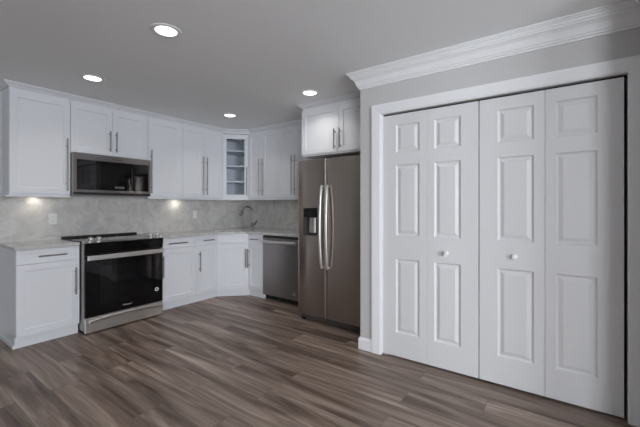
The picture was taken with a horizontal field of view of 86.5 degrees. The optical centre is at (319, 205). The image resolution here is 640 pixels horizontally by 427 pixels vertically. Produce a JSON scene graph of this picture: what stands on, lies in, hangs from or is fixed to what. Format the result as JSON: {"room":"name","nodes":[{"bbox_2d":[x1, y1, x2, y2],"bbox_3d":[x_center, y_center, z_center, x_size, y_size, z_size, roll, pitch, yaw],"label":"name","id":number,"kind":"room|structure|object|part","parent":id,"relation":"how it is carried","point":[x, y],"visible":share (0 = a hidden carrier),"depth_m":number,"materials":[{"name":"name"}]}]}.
{"room":"kitchen","nodes":[
{"label":"kitchen","id":0,"kind":"room"},
{"bbox_2d":[0,89,237,242],"bbox_3d":[-3.253,0.050,3.134,0.100,2.410,6.700,0,0,36],"label":"wall","id":1,"kind":"structure","parent":0,"point":[3,89],"depth_m":3.29,"materials":[{"name":"grey paint"}]},
{"bbox_2d":[2,86,69,195],"bbox_3d":[-2.814,-0.608,3.391,0.309,1.005,0.476,0,0,36],"label":"upper cabinet","id":2,"kind":"object","parent":1,"relation":"attached to","point":[35,125],"visible":0.99,"depth_m":3.29,"materials":[{"name":"white paint"}]},
{"bbox_2d":[0,195,69,197],"bbox_3d":[-2.837,-0.096,3.391,0.272,0.016,0.502,0,0,36],"label":"rail","id":3,"kind":"object","parent":2,"relation":"attached to","point":[0,195],"visible":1,"depth_m":3.25,"materials":[{"name":"white paint"}]},
{"bbox_3d":[-2.586,-0.422,3.479,0.041,0.535,0.014,0,0,36],"label":"handle","id":4,"kind":"part","parent":2,"relation":"part of","materials":[{"name":"silver metal"}]},
{"bbox_2d":[70,99,147,159],"bbox_3d":[-2.439,-0.835,3.913,0.309,0.550,0.804,0,0,36],"label":"upper cabinet","id":5,"kind":"object","parent":1,"relation":"attached to","point":[94,129],"visible":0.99,"depth_m":3.80,"materials":[{"name":"white paint"}]},
{"bbox_3d":[-2.473,-0.822,3.689,0.020,0.510,0.400,0,0,36],"label":"door","id":6,"kind":"part","parent":5,"relation":"part of","materials":[{"name":"white paint"}]},
{"bbox_2d":[70,152,150,196],"bbox_3d":[-2.417,-0.335,3.897,0.337,0.436,0.802,0,0,36],"label":"microwave","id":7,"kind":"object","parent":5,"relation":"attached to","point":[90,174],"visible":1,"depth_m":3.76,"materials":[{"name":"silver metal"}]},
{"bbox_3d":[-2.296,-0.330,3.814,0.003,0.314,0.744,0,0,36],"label":"door glass","id":8,"kind":"part","parent":7,"relation":"part of","materials":[{"name":"black glass"}]},
{"bbox_3d":[-2.186,-0.327,3.949,0.023,0.226,0.012,0,0,36],"label":"door handle","id":9,"kind":"part","parent":7,"relation":"part of","materials":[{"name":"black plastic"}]},
{"bbox_3d":[-2.350,-0.720,3.808,0.041,0.230,0.014,0,0,36],"label":"handle","id":10,"kind":"part","parent":5,"relation":"part of","materials":[{"name":"silver metal"}]},
{"bbox_3d":[-2.311,-0.720,3.862,0.041,0.230,0.014,0,0,36],"label":"handle","id":11,"kind":"part","parent":5,"relation":"part of","materials":[{"name":"silver metal"}]},
{"bbox_3d":[-2.238,-0.822,4.016,0.020,0.510,0.400,0,0,36],"label":"door","id":12,"kind":"part","parent":5,"relation":"part of","materials":[{"name":"white paint"}]},
{"bbox_2d":[0,197,241,242],"bbox_3d":[-2.197,0.130,4.507,0.013,0.454,3.037,0,0,36],"label":"backsplash","id":13,"kind":"structure","parent":1,"relation":"attached to","point":[22,219],"depth_m":4.01,"materials":[{"name":"grey stone"}]},
{"bbox_2d":[49,213,56,224],"bbox_3d":[-2.831,0.137,3.604,0.008,0.116,0.072,0,0,36],"label":"wall outlet","id":14,"kind":"object","parent":13,"relation":"attached to","point":[52,216],"visible":1,"depth_m":3.60,"materials":[{"name":"white plastic"}]},
{"bbox_2d":[193,211,196,218],"bbox_3d":[-1.835,0.127,4.992,0.008,0.116,0.072,0,0,36],"label":"wall outlet","id":15,"kind":"object","parent":13,"relation":"attached to","point":[194,212],"visible":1,"depth_m":4.99,"materials":[{"name":"white plastic"}]},
{"bbox_2d":[137,116,182,197],"bbox_3d":[-2.066,-0.608,4.433,0.309,1.005,0.468,0,0,36],"label":"upper cabinet","id":16,"kind":"object","parent":1,"relation":"attached to","point":[165,137],"visible":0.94,"depth_m":4.37,"materials":[{"name":"white paint"}]},
{"bbox_3d":[-2.077,-0.422,4.189,0.041,0.535,0.014,0,0,36],"label":"handle","id":17,"kind":"part","parent":16,"relation":"part of","materials":[{"name":"silver metal"}]},
{"bbox_2d":[182,124,222,198],"bbox_3d":[-1.738,-0.608,4.891,0.309,1.005,0.653,0,0,36],"label":"upper cabinet","id":18,"kind":"object","parent":1,"relation":"attached to","point":[202,147],"visible":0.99,"depth_m":4.79,"materials":[{"name":"white paint"}]},
{"bbox_3d":[-1.748,-0.599,4.699,0.020,0.956,0.326,0,0,36],"label":"door","id":19,"kind":"part","parent":18,"relation":"part of","materials":[{"name":"white paint"}]},
{"bbox_3d":[-1.645,-0.422,4.791,0.041,0.535,0.014,0,0,36],"label":"handle","id":20,"kind":"part","parent":18,"relation":"part of","materials":[{"name":"silver metal"}]},
{"bbox_3d":[-1.609,-0.422,4.841,0.041,0.535,0.014,0,0,36],"label":"handle","id":21,"kind":"part","parent":18,"relation":"part of","materials":[{"name":"silver metal"}]},
{"bbox_3d":[-1.558,-0.599,4.965,0.020,0.956,0.322,0,0,36],"label":"door","id":22,"kind":"part","parent":18,"relation":"part of","materials":[{"name":"white paint"}]},
{"bbox_2d":[222,132,248,198],"bbox_3d":[-1.271,-0.608,5.332,0.551,1.005,0.612,0,0,36],"label":"upper cabinet","id":23,"kind":"object","parent":1,"relation":"attached to","point":[235,145],"visible":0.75,"depth_m":5.43,"materials":[{"name":"white wood"}]},
{"bbox_2d":[0,79,301,132],"bbox_3d":[-1.725,-1.133,4.280,3.344,0.042,1.314,0,0,-23],"label":"crown molding","id":24,"kind":"structure","parent":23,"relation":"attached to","point":[4,83],"depth_m":3.96,"materials":[{"name":"white paint"}]},
{"bbox_2d":[147,198,297,199],"bbox_3d":[-1.050,-0.096,4.708,2.218,0.016,0.927,0,0,-4],"label":"rail","id":25,"kind":"object","parent":23,"relation":"attached to","point":[147,198],"visible":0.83,"depth_m":4.73,"materials":[{"name":"white paint"}]},
{"bbox_2d":[227,150,244,156],"bbox_3d":[-1.280,-0.832,5.343,0.495,0.018,0.575,0,0,36],"label":"shelf","id":26,"kind":"object","parent":23,"relation":"attached to","point":[230,153],"depth_m":5.33,"materials":[{"name":"white wood"}]},
{"bbox_2d":[227,166,244,170],"bbox_3d":[-1.280,-0.602,5.343,0.495,0.018,0.575,0,0,36],"label":"shelf","id":27,"kind":"object","parent":23,"relation":"attached to","point":[229,168],"depth_m":5.38,"materials":[{"name":"white"}]},
{"bbox_2d":[227,181,244,184],"bbox_3d":[-1.280,-0.367,5.343,0.495,0.018,0.575,0,0,36],"label":"shelf","id":28,"kind":"object","parent":23,"relation":"attached to","point":[228,182],"depth_m":5.29,"materials":[{"name":"white wood"}]},
{"bbox_2d":[0,0,623,132],"bbox_3d":[0.290,-1.205,0.592,8.820,0.100,6.700,0,0,36],"label":"ceiling","id":29,"kind":"structure","parent":0,"point":[252,60],"depth_m":2.43,"materials":[{"name":"white paint"}]},
{"bbox_2d":[80,74,104,81],"bbox_3d":[-2.051,-1.151,3.068,0.192,0.006,0.192,0,0,36],"label":"recessed light","id":30,"kind":"object","parent":29,"relation":"in","point":[94,78],"visible":1,"depth_m":3.06,"materials":[{"name":"white paint"}]},
{"bbox_2d":[150,23,181,37],"bbox_3d":[-1.013,-1.151,2.238,0.192,0.006,0.192,0,0,36],"label":"recessed light","id":31,"kind":"object","parent":29,"relation":"in","point":[161,29],"visible":1,"depth_m":2.23,"materials":[{"name":"white paint"}]},
{"bbox_2d":[222,113,237,117],"bbox_3d":[-1.147,-1.151,4.328,0.192,0.006,0.192,0,0,36],"label":"recessed light","id":32,"kind":"object","parent":29,"relation":"in","point":[230,115],"visible":1,"depth_m":4.33,"materials":[{"name":"white paint"}]},
{"bbox_2d":[300,90,318,95],"bbox_3d":[-0.104,-1.151,3.466,0.192,0.006,0.192,0,0,36],"label":"recessed light","id":33,"kind":"object","parent":29,"relation":"in","point":[304,92],"visible":1,"depth_m":3.45,"materials":[{"name":"white paint"}]},
{"bbox_2d":[0,295,636,426],"bbox_3d":[0.290,1.305,0.592,8.820,0.100,6.700,0,0,36],"label":"floor","id":34,"kind":"structure","parent":0,"point":[242,360],"depth_m":2.40,"materials":[{"name":"wood"}]},
{"bbox_2d":[0,246,78,349],"bbox_3d":[-2.713,0.822,3.292,0.589,0.867,0.490,0,0,36],"label":"base cabinet","id":35,"kind":"object","parent":34,"relation":"on","point":[39,288],"visible":1,"depth_m":3.13,"materials":[{"name":"white paint"}]},
{"bbox_3d":[-2.883,1.205,3.139,0.490,0.100,0.018,0,0,36],"label":"panel","id":36,"kind":"part","parent":35,"relation":"part of","materials":[{"name":"white paint"}]},
{"bbox_3d":[-2.884,1.238,3.120,0.512,0.035,0.012,0,0,36],"label":"trim","id":37,"kind":"part","parent":35,"relation":"part of","materials":[{"name":"white paint"}]},
{"bbox_2d":[0,239,79,250],"bbox_3d":[-2.719,0.372,3.294,0.549,0.030,0.491,0,0,36],"label":"countertop","id":38,"kind":"structure","parent":35,"relation":"on","point":[27,245],"depth_m":3.19,"materials":[{"name":"grey stone"}]},
{"bbox_3d":[-2.511,0.456,3.155,0.020,0.122,0.474,0,0,36],"label":"drawer","id":39,"kind":"part","parent":35,"relation":"part of","materials":[{"name":"white paint"}]},
{"bbox_3d":[-2.511,0.837,3.155,0.020,0.630,0.474,0,0,36],"label":"door","id":40,"kind":"part","parent":35,"relation":"part of","materials":[{"name":"white paint"}]},
{"bbox_3d":[-2.476,0.455,3.152,0.041,0.014,0.215,0,0,36],"label":"handle","id":41,"kind":"part","parent":35,"relation":"part of","materials":[{"name":"silver metal"}]},
{"bbox_3d":[-2.369,0.725,3.301,0.041,0.260,0.014,0,0,36],"label":"handle","id":42,"kind":"part","parent":35,"relation":"part of","materials":[{"name":"silver metal"}]},
{"bbox_2d":[61,232,163,333],"bbox_3d":[-2.286,0.779,3.783,0.676,0.952,0.790,0,0,36],"label":"range","id":43,"kind":"object","parent":34,"relation":"on","point":[121,274],"visible":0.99,"depth_m":3.55,"materials":[{"name":"silver metal"}]},
{"bbox_2d":[62,234,154,242],"bbox_3d":[-2.318,0.359,3.806,0.525,0.020,0.782,0,0,36],"label":"cooktop","id":44,"kind":"object","parent":43,"relation":"in","point":[81,238],"depth_m":3.77,"materials":[{"name":"black glass"}]},
{"bbox_3d":[-2.056,0.784,3.617,0.029,0.609,0.784,0,0,36],"label":"oven door","id":45,"kind":"part","parent":43,"relation":"part of","materials":[{"name":"black glass"}]},
{"bbox_3d":[-2.057,1.169,3.618,0.027,0.148,0.784,0,0,36],"label":"drawer","id":46,"kind":"part","parent":43,"relation":"part of","materials":[{"name":"silver metal"}]},
{"bbox_3d":[-2.054,0.423,3.615,0.035,0.107,0.790,0,0,36],"label":"control panel","id":47,"kind":"part","parent":43,"relation":"part of","materials":[{"name":"black glass"}]},
{"bbox_3d":[-2.029,0.509,3.597,0.041,0.048,0.766,0,0,36],"label":"door handle","id":48,"kind":"part","parent":43,"relation":"part of","materials":[{"name":"silver metal"}]},
{"bbox_3d":[-2.029,1.127,3.616,0.018,0.056,0.740,0,0,36],"label":"drawer pull","id":49,"kind":"part","parent":43,"relation":"part of","materials":[{"name":"silver metal"}]},
{"bbox_2d":[162,236,195,309],"bbox_3d":[-1.954,0.822,4.350,0.589,0.867,0.490,0,0,36],"label":"base cabinet","id":50,"kind":"object","parent":34,"relation":"on","point":[179,254],"visible":0.7,"depth_m":4.22,"materials":[{"name":"white paint"}]},
{"bbox_3d":[-1.756,0.456,4.208,0.020,0.122,0.486,0,0,36],"label":"drawer","id":51,"kind":"part","parent":50,"relation":"part of","materials":[{"name":"white paint"}]},
{"bbox_2d":[194,234,217,301],"bbox_3d":[-1.706,0.822,4.695,0.589,0.867,0.359,0,0,36],"label":"base cabinet","id":52,"kind":"object","parent":34,"relation":"on","point":[206,245],"visible":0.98,"depth_m":4.54,"materials":[{"name":"white paint"}]},
{"bbox_3d":[-1.511,0.456,4.549,0.020,0.122,0.346,0,0,36],"label":"drawer","id":53,"kind":"part","parent":52,"relation":"part of","materials":[{"name":"white paint"}]},
{"bbox_3d":[-1.511,0.837,4.549,0.020,0.630,0.346,0,0,36],"label":"door","id":54,"kind":"part","parent":52,"relation":"part of","materials":[{"name":"white paint"}]},
{"bbox_2d":[217,234,249,295],"bbox_3d":[-1.241,0.822,5.123,0.844,0.867,0.917,0,0,36],"label":"base cabinet","id":55,"kind":"object","parent":34,"relation":"on","point":[232,248],"visible":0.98,"depth_m":4.72,"materials":[{"name":"white paint"}]},
{"bbox_2d":[144,227,297,238],"bbox_3d":[-1.037,0.372,4.448,1.937,0.030,1.750,0,0,36],"label":"countertop","id":56,"kind":"structure","parent":55,"relation":"on","point":[240,230],"depth_m":4.64,"materials":[{"name":"grey stone"}]},
{"bbox_2d":[239,206,256,229],"bbox_3d":[-1.075,0.177,5.082,0.271,0.360,0.057,0,0,-28],"label":"faucet","id":57,"kind":"object","parent":56,"relation":"on","point":[244,207],"visible":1,"depth_m":5.09,"materials":[{"name":"silver metal"}]},
{"bbox_3d":[-1.085,0.127,5.078,0.166,0.260,0.027,0,0,-27],"label":"spout","id":58,"kind":"part","parent":57,"relation":"part of","materials":[{"name":"silver metal"}]},
{"bbox_3d":[-1.206,0.456,4.722,0.412,0.122,0.020,0,0,-9],"label":"false drawer","id":59,"kind":"part","parent":55,"relation":"part of","materials":[{"name":"white paint"}]},
{"bbox_3d":[-1.206,0.837,4.722,0.412,0.630,0.020,0,0,-9],"label":"door","id":60,"kind":"part","parent":55,"relation":"part of","materials":[{"name":"white paint"}]},
{"bbox_2d":[247,234,265,297],"bbox_3d":[-0.745,0.822,4.872,0.307,0.867,0.589,0,0,36],"label":"base cabinet","id":61,"kind":"object","parent":34,"relation":"on","point":[255,246],"visible":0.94,"depth_m":4.67,"materials":[{"name":"white paint"}]},
{"bbox_3d":[-0.883,0.456,4.671,0.294,0.122,0.020,0,0,36],"label":"drawer","id":62,"kind":"part","parent":61,"relation":"part of","materials":[{"name":"white paint"}]},
{"bbox_3d":[-0.883,0.837,4.671,0.294,0.630,0.020,0,0,36],"label":"door","id":63,"kind":"part","parent":61,"relation":"part of","materials":[{"name":"white paint"}]},
{"bbox_2d":[261,235,297,304],"bbox_3d":[-0.364,0.823,4.594,0.620,0.864,0.640,0,0,36],"label":"dishwasher","id":64,"kind":"object","parent":34,"relation":"on","point":[280,253],"visible":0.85,"depth_m":4.37,"materials":[{"name":"silver metal"}]},
{"bbox_3d":[-0.538,0.468,4.360,0.580,0.047,0.058,0,0,36],"label":"door handle","id":65,"kind":"part","parent":64,"relation":"part of","materials":[{"name":"silver metal"}]},
{"bbox_2d":[298,155,359,330],"bbox_3d":[0.349,0.372,3.835,0.901,1.765,0.922,0,0,36],"label":"refrigerator","id":66,"kind":"object","parent":34,"relation":"on","point":[328,188],"visible":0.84,"depth_m":3.52,"materials":[{"name":"silver metal"}]},
{"bbox_3d":[-0.076,0.340,3.698,0.370,1.680,0.084,0,0,36],"label":"freezer door","id":67,"kind":"part","parent":66,"relation":"part of","materials":[{"name":"silver metal"}]},
{"bbox_3d":[0.009,0.220,3.555,0.031,0.878,0.071,0,0,36],"label":"door handle","id":68,"kind":"part","parent":66,"relation":"part of","materials":[{"name":"silver metal"}]},
{"bbox_3d":[0.069,0.220,3.512,0.031,0.878,0.074,0,0,27],"label":"door handle","id":69,"kind":"part","parent":66,"relation":"part of","materials":[{"name":"silver metal"}]},
{"bbox_3d":[0.292,0.340,3.434,0.525,1.680,0.084,0,0,36],"label":"fridge door","id":70,"kind":"part","parent":66,"relation":"part of","materials":[{"name":"silver metal"}]},
{"bbox_2d":[360,27,639,359],"bbox_3d":[1.522,0.050,2.933,1.966,2.410,1.260,0,0,36],"label":"wall","id":71,"kind":"structure","parent":0,"point":[623,44],"depth_m":2.60,"materials":[{"name":"grey paint"}]},
{"bbox_2d":[358,337,370,351],"bbox_3d":[0.484,1.202,3.085,0.129,0.105,0.324,0,0,36],"label":"baseboard","id":72,"kind":"structure","parent":71,"relation":"attached to","point":[363,343],"depth_m":2.96,"materials":[{"name":"white paint"}]},
{"bbox_2d":[382,101,478,377],"bbox_3d":[0.836,0.249,2.667,0.749,2.011,0.072,0,0,36],"label":"door","id":73,"kind":"structure","parent":71,"relation":"in","point":[431,156],"depth_m":2.64,"materials":[{"name":"white paint"}]},
{"bbox_3d":[0.696,0.243,2.791,0.377,2.000,0.034,0,0,36],"label":"panel","id":74,"kind":"part","parent":73,"relation":"part of","materials":[{"name":"white paint"}]},
{"bbox_3d":[1.001,0.243,2.572,0.370,2.000,0.034,0,0,36],"label":"panel","id":75,"kind":"part","parent":73,"relation":"part of","materials":[{"name":"white paint"}]},
{"bbox_2d":[346,0,639,89],"bbox_3d":[1.020,-1.087,2.407,2.044,0.134,0.479,0,0,45],"label":"crown molding","id":76,"kind":"structure","parent":71,"relation":"attached to","point":[624,15],"depth_m":2.27,"materials":[{"name":"white paint"}]},
{"bbox_2d":[384,75,625,116],"bbox_3d":[1.181,-0.767,2.460,1.545,0.008,0.025,0,0,36],"label":"door track","id":77,"kind":"object","parent":71,"relation":"attached to","point":[624,76],"visible":0.71,"depth_m":2.32,"materials":[{"name":"black"}]},
{"bbox_2d":[371,55,639,426],"bbox_3d":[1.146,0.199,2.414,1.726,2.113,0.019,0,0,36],"label":"trim","id":78,"kind":"structure","parent":71,"relation":"attached to","point":[630,65],"depth_m":2.07,"materials":[{"name":"white paint"}]},
{"bbox_2d":[479,77,623,417],"bbox_3d":[1.462,0.243,2.217,0.781,2.000,0.072,0,0,36],"label":"door","id":79,"kind":"structure","parent":71,"relation":"in","point":[551,161],"depth_m":2.18,"materials":[{"name":"white paint"}]},
{"bbox_3d":[1.316,0.243,2.345,0.394,2.000,0.034,0,0,36],"label":"panel","id":80,"kind":"part","parent":79,"relation":"part of","materials":[{"name":"white paint"}]},
{"bbox_3d":[1.317,0.345,2.301,0.039,0.039,0.038,0,0,36],"label":"knob","id":81,"kind":"part","parent":79,"relation":"part of","materials":[{"name":"white plastic"}]},
{"bbox_3d":[1.634,0.243,2.117,0.386,2.000,0.034,0,0,36],"label":"panel","id":82,"kind":"part","parent":79,"relation":"part of","materials":[{"name":"white paint"}]},
{"bbox_3d":[2.214,0.050,3.273,8.620,2.410,0.100,0,0,36],"label":"wall","id":83,"kind":"structure","parent":0,"visible":0},
{"bbox_2d":[248,128,278,198],"bbox_3d":[-0.775,-0.608,5.065,0.609,1.005,0.309,0,0,36],"label":"upper cabinet","id":84,"kind":"object","parent":83,"relation":"attached to","point":[262,145],"visible":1,"depth_m":4.96,"materials":[{"name":"white paint"}]},
{"bbox_3d":[-0.963,-0.599,5.073,0.292,0.956,0.020,0,0,36],"label":"door","id":85,"kind":"part","parent":84,"relation":"part of","materials":[{"name":"white paint"}]},
{"bbox_3d":[-0.889,-0.422,4.983,0.014,0.535,0.041,0,0,36],"label":"handle","id":86,"kind":"part","parent":84,"relation":"part of","materials":[{"name":"silver metal"}]},
{"bbox_3d":[-0.833,-0.422,4.942,0.014,0.535,0.041,0,0,36],"label":"handle","id":87,"kind":"part","parent":84,"relation":"part of","materials":[{"name":"silver metal"}]},
{"bbox_3d":[-0.715,-0.599,4.895,0.312,0.956,0.020,0,0,36],"label":"door","id":88,"kind":"part","parent":84,"relation":"part of","materials":[{"name":"white paint"}]},
{"bbox_2d":[242,200,297,229],"bbox_3d":[-0.522,0.130,5.166,1.938,0.454,0.013,0,0,36],"label":"backsplash","id":89,"kind":"structure","parent":83,"relation":"attached to","point":[269,214],"depth_m":5.32,"materials":[{"name":"grey stone"}]},
{"bbox_2d":[278,123,311,198],"bbox_3d":[-0.190,-0.608,4.646,0.824,1.005,0.309,0,0,36],"label":"upper cabinet","id":90,"kind":"object","parent":83,"relation":"attached to","point":[289,137],"visible":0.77,"depth_m":4.68,"materials":[{"name":"white paint"}]},
{"bbox_3d":[-0.464,-0.599,4.715,0.296,0.956,0.020,0,0,36],"label":"door","id":91,"kind":"part","parent":90,"relation":"part of","materials":[{"name":"white paint"}]},
{"bbox_3d":[-0.385,-0.422,4.620,0.014,0.535,0.041,0,0,36],"label":"handle","id":92,"kind":"part","parent":90,"relation":"part of","materials":[{"name":"silver metal"}]},
{"bbox_3d":[-0.336,-0.422,4.585,0.014,0.535,0.041,0,0,36],"label":"handle","id":93,"kind":"part","parent":90,"relation":"part of","materials":[{"name":"silver metal"}]},
{"bbox_3d":[-0.129,-0.599,4.474,0.523,0.956,0.020,0,0,36],"label":"door","id":94,"kind":"part","parent":90,"relation":"part of","materials":[{"name":"white paint"}]},
{"bbox_2d":[297,91,359,158],"bbox_3d":[0.408,-0.857,3.946,1.017,0.594,0.909,0,0,36],"label":"upper cabinet","id":95,"kind":"object","parent":83,"relation":"attached to","point":[330,130],"depth_m":3.65,"materials":[{"name":"white paint"}]},
{"bbox_3d":[-0.004,-0.825,3.744,0.494,0.490,0.020,0,0,36],"label":"door","id":96,"kind":"part","parent":95,"relation":"part of","materials":[{"name":"white paint"}]},
{"bbox_3d":[0.392,-0.825,3.461,0.474,0.490,0.020,0,0,36],"label":"door","id":97,"kind":"part","parent":95,"relation":"part of","materials":[{"name":"white paint"}]}
]}

